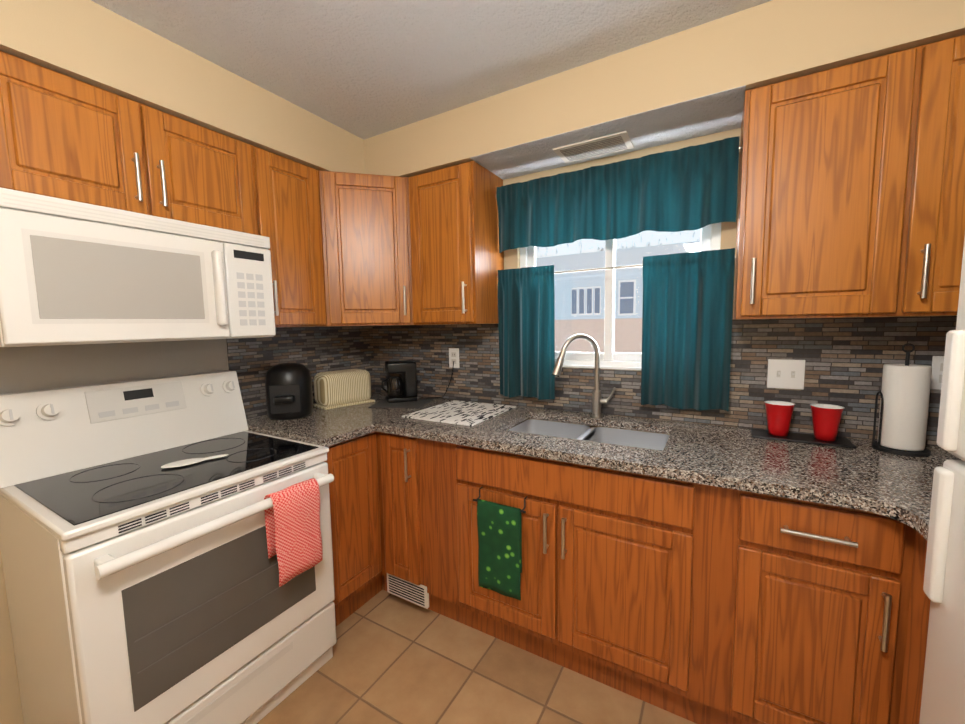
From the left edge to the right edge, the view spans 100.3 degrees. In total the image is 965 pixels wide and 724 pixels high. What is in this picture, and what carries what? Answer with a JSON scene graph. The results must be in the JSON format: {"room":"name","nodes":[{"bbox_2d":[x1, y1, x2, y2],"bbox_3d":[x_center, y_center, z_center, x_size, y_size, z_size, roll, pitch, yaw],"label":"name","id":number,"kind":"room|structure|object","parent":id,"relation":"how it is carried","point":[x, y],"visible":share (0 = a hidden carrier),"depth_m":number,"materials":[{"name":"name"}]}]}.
{"room":"kitchen","nodes":[
{"label":"kitchen","id":0,"kind":"room"},
{"bbox_2d":[0,326,374,723],"bbox_3d":[-1.657,0.101,1.307,0.150,2.385,3.700,2,6,30],"label":"wall","id":1,"kind":"structure","parent":0,"point":[11,712],"depth_m":1.34,"materials":[{"name":"beige paint"}]},
{"bbox_2d":[0,51,255,234],"bbox_3d":[-1.275,-0.686,1.439,0.323,0.382,0.756,2,6,30],"label":"upper cabinet","id":2,"kind":"object","parent":1,"relation":"attached to","point":[62,136],"depth_m":1.29,"materials":[{"name":"brown wood"}]},
{"bbox_2d":[0,187,275,346],"bbox_3d":[-1.219,-0.283,1.447,0.437,0.415,0.756,2,6,30],"label":"microwave","id":3,"kind":"object","parent":2,"relation":"attached to","point":[73,272],"visible":1,"depth_m":1.25,"materials":[{"name":"white plastic"}]},
{"bbox_2d":[0,326,375,418],"bbox_3d":[-1.169,0.087,1.989,0.006,0.509,1.680,2,6,30],"label":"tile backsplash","id":4,"kind":"structure","parent":1,"relation":"attached to","point":[331,348],"depth_m":1.80,"materials":[{"name":"tile"}]},
{"bbox_2d":[252,145,335,326],"bbox_3d":[-0.966,-0.549,1.937,0.367,0.758,0.385,2,6,30],"label":"upper cabinet","id":5,"kind":"object","parent":1,"relation":"attached to","point":[292,196],"depth_m":1.85,"materials":[{"name":"brown wood"}]},
{"bbox_2d":[91,0,771,139],"bbox_3d":[-0.231,-1.081,0.350,3.500,0.100,3.700,2,6,30],"label":"ceiling","id":6,"kind":"structure","parent":0,"point":[364,69],"depth_m":1.42,"materials":[{"name":"white paint"}]},
{"bbox_2d":[257,575,695,723],"bbox_3d":[-0.189,1.392,0.583,3.500,0.100,3.700,2,6,30],"label":"floor","id":7,"kind":"structure","parent":0,"point":[394,659],"depth_m":1.56,"materials":[{"name":"tile"}]},
{"bbox_2d":[0,370,336,723],"bbox_3d":[-1.054,0.678,1.450,0.746,1.190,0.756,2,6,30],"label":"stove","id":8,"kind":"object","parent":7,"relation":"on","point":[142,586],"visible":1,"depth_m":1.25,"materials":[{"name":"white metal"}]},
{"bbox_2d":[161,454,228,467],"bbox_3d":[-1.018,0.348,1.426,0.090,0.012,0.187,2,6,30],"label":"spoon rest","id":9,"kind":"object","parent":8,"relation":"on","point":[185,462],"visible":1,"depth_m":1.40,"materials":[{"name":"white ceramic"}]},
{"bbox_2d":[264,478,322,586],"bbox_3d":[-0.657,0.587,1.413,0.064,0.311,0.173,2,6,30],"label":"hanging towel","id":10,"kind":"object","parent":8,"relation":"hanging from","point":[293,530],"visible":1,"depth_m":1.39,"materials":[{"name":"fabric"}]},
{"bbox_2d":[324,431,930,723],"bbox_3d":[0.405,0.785,1.599,2.007,0.900,0.940,2,6,30],"label":"base cabinet","id":11,"kind":"object","parent":7,"relation":"on","point":[696,603],"visible":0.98,"depth_m":1.02,"materials":[{"name":"brown wood"}]},
{"bbox_2d":[473,486,527,512],"bbox_3d":[0.073,0.539,1.586,0.230,0.046,0.052,2,6,30],"label":"towel bar","id":12,"kind":"object","parent":11,"relation":"attached to","point":[476,500],"visible":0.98,"depth_m":1.55,"materials":[{"name":"black"}]},
{"bbox_2d":[477,499,521,600],"bbox_3d":[0.066,0.734,1.581,0.185,0.363,0.022,2,6,30],"label":"dish towel","id":13,"kind":"object","parent":12,"relation":"hanging from","point":[499,526],"visible":1,"depth_m":1.57,"materials":[{"name":"green fabric"}]},
{"bbox_2d":[246,334,962,539],"bbox_3d":[0.368,0.217,1.563,3.098,0.633,0.941,2,6,30],"label":"countertop","id":14,"kind":"structure","parent":11,"relation":"on","point":[864,475],"depth_m":1.43,"materials":[{"name":"stone"}]},
{"bbox_2d":[265,363,312,419],"bbox_3d":[-0.979,0.142,2.034,0.240,0.271,0.240,2,6,30],"label":"air fryer","id":15,"kind":"object","parent":14,"relation":"on","point":[289,393],"visible":1,"depth_m":1.96,"materials":[{"name":"black plastic"}]},
{"bbox_2d":[313,369,374,409],"bbox_3d":[-0.812,0.148,2.347,0.176,0.195,0.306,4,7,44],"label":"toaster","id":16,"kind":"object","parent":14,"relation":"on","point":[340,388],"visible":0.98,"depth_m":2.27,"materials":[{"name":"plastic"}]},
{"bbox_2d":[368,398,433,408],"bbox_3d":[-0.464,0.238,2.345,0.300,0.004,0.280,0,5,8],"label":"mat","id":17,"kind":"object","parent":14,"relation":"on","point":[418,403],"visible":0.75,"depth_m":2.29,"materials":[{"name":"grey"}]},
{"bbox_2d":[381,360,416,402],"bbox_3d":[-0.503,0.113,2.399,0.201,0.234,0.136,-3,6,-20],"label":"coffee maker","id":18,"kind":"object","parent":17,"relation":"on","point":[403,389],"visible":1,"depth_m":2.36,"materials":[{"name":"black plastic"}]},
{"bbox_2d":[420,361,453,398],"bbox_3d":[-0.272,0.109,2.408,0.204,0.226,0.089,2,6,30],"label":"cord","id":19,"kind":"object","parent":18,"relation":"attached to","point":[447,387],"visible":0.98,"depth_m":2.39,"materials":[{"name":"black plastic"}]},
{"bbox_2d":[401,400,515,425],"bbox_3d":[-0.109,0.255,2.081,0.410,0.007,0.460,2,6,30],"label":"drying mat","id":20,"kind":"object","parent":14,"relation":"on","point":[465,413],"visible":0.98,"depth_m":2.03,"materials":[{"name":"white fabric"}]},
{"bbox_2d":[552,334,615,417],"bbox_3d":[0.478,0.068,1.886,0.261,0.398,0.195,2,6,30],"label":"faucet","id":21,"kind":"object","parent":14,"relation":"on","point":[597,401],"depth_m":1.91,"materials":[{"name":"silver metal"}]},
{"bbox_2d":[509,419,669,450],"bbox_3d":[0.437,0.417,1.747,0.664,0.199,0.359,2,6,30],"label":"sink","id":22,"kind":"object","parent":14,"relation":"in","point":[610,435],"depth_m":1.87,"materials":[{"name":"silver metal"}]},
{"bbox_2d":[750,429,856,448],"bbox_3d":[1.194,0.286,1.518,0.300,0.008,0.125,2,6,30],"label":"tray","id":23,"kind":"object","parent":14,"relation":"on","point":[807,438],"visible":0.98,"depth_m":1.49,"materials":[{"name":"black plastic"}]},
{"bbox_2d":[764,401,794,435],"bbox_3d":[1.138,0.218,1.546,0.096,0.122,0.096,2,6,30],"label":"cup","id":24,"kind":"object","parent":23,"relation":"on","point":[779,414],"visible":1,"depth_m":1.52,"materials":[{"name":"red plastic"}]},
{"bbox_2d":[810,404,843,440],"bbox_3d":[1.259,0.222,1.476,0.096,0.122,0.096,2,6,30],"label":"cup","id":25,"kind":"object","parent":23,"relation":"on","point":[826,418],"visible":0.98,"depth_m":1.45,"materials":[{"name":"red plastic"}]},
{"bbox_2d":[871,343,931,456],"bbox_3d":[1.415,0.119,1.350,0.140,0.364,0.140,2,6,30],"label":"paper towel holder","id":26,"kind":"object","parent":14,"relation":"on","point":[904,392],"visible":1,"depth_m":1.32,"materials":[{"name":"black"}]},
{"bbox_2d":[919,235,964,723],"bbox_3d":[1.080,0.403,0.355,0.743,1.870,0.760,2,6,30],"label":"fridge","id":27,"kind":"object","parent":7,"relation":"on","point":[943,696],"visible":1,"depth_m":0.80,"materials":[{"name":"white"}]},
{"bbox_2d":[0,0,964,179],"bbox_3d":[-0.228,-0.914,0.366,3.200,0.235,3.400,2,6,30],"label":"soffit","id":28,"kind":"structure","parent":0,"point":[696,81],"depth_m":1.44,"materials":[{"name":"beige paint"}]},
{"bbox_2d":[553,131,633,162],"bbox_3d":[0.486,-0.935,1.764,0.310,0.008,0.175,2,6,30],"label":"ceiling vent","id":29,"kind":"object","parent":28,"relation":"in","point":[606,144],"visible":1,"depth_m":1.75,"materials":[{"name":"white metal"}]},
{"bbox_2d":[373,128,956,434],"bbox_3d":[0.682,-0.003,1.993,3.200,2.385,0.150,2,6,30],"label":"wall","id":30,"kind":"structure","parent":0,"point":[728,241],"depth_m":1.79,"materials":[{"name":"beige paint"}]},
{"bbox_2d":[328,171,415,325],"bbox_3d":[-0.607,-0.584,2.242,0.679,0.758,0.609,2,6,30],"label":"upper cabinet","id":31,"kind":"object","parent":30,"relation":"attached to","point":[370,215],"depth_m":2.04,"materials":[{"name":"brown wood"}]},
{"bbox_2d":[412,161,503,324],"bbox_3d":[-0.167,-0.580,2.126,0.440,0.758,0.367,2,6,30],"label":"upper cabinet","id":32,"kind":"object","parent":30,"relation":"attached to","point":[455,229],"depth_m":1.99,"materials":[{"name":"brown wood"}]},
{"bbox_2d":[496,136,740,411],"bbox_3d":[0.543,-0.341,1.866,1.063,1.089,0.060,2,6,30],"label":"curtains","id":33,"kind":"object","parent":30,"relation":"attached to","point":[687,310],"visible":1,"depth_m":1.75,"materials":[{"name":"teal fabric"}]},
{"bbox_2d":[520,222,720,369],"bbox_3d":[0.618,-0.399,1.966,0.930,0.860,0.110,2,6,30],"label":"window","id":34,"kind":"structure","parent":30,"relation":"in","point":[710,235],"depth_m":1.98,"materials":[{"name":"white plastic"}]},
{"bbox_2d":[372,316,956,446],"bbox_3d":[0.643,0.033,1.928,3.196,0.452,0.006,2,6,30],"label":"tile backsplash","id":35,"kind":"structure","parent":30,"relation":"attached to","point":[846,359],"depth_m":1.65,"materials":[{"name":"tile"}]},
{"bbox_2d":[449,348,458,367],"bbox_3d":[-0.170,-0.024,2.388,0.072,0.116,0.006,2,6,30],"label":"electrical outlet plate","id":36,"kind":"object","parent":35,"relation":"attached to","point":[453,352],"depth_m":2.39,"materials":[{"name":"white plastic"}]},
{"bbox_2d":[767,359,804,389],"bbox_3d":[1.199,0.049,1.592,0.118,0.116,0.013,2,6,30],"label":"electrical outlet plate","id":37,"kind":"object","parent":35,"relation":"attached to","point":[786,374],"depth_m":1.59,"materials":[{"name":"white plastic"}]},
{"bbox_2d":[930,356,943,389],"bbox_3d":[1.582,0.037,1.371,0.072,0.116,0.006,2,6,30],"label":"electrical outlet plate","id":38,"kind":"object","parent":35,"relation":"attached to","point":[937,361],"depth_m":1.38,"materials":[{"name":"white plastic"}]},
{"bbox_2d":[733,35,963,318],"bbox_3d":[1.161,-0.533,1.381,0.476,0.758,0.322,2,6,30],"label":"upper cabinet","id":39,"kind":"object","parent":30,"relation":"attached to","point":[852,191],"depth_m":1.22,"materials":[{"name":"brown wood"}]},
{"bbox_2d":[940,35,964,315],"bbox_3d":[1.465,-0.521,1.205,0.490,0.758,0.322,2,6,30],"label":"upper cabinet","id":40,"kind":"object","parent":30,"relation":"attached to","point":[956,221],"depth_m":1.12,"materials":[{"name":"brown wood"}]}
]}

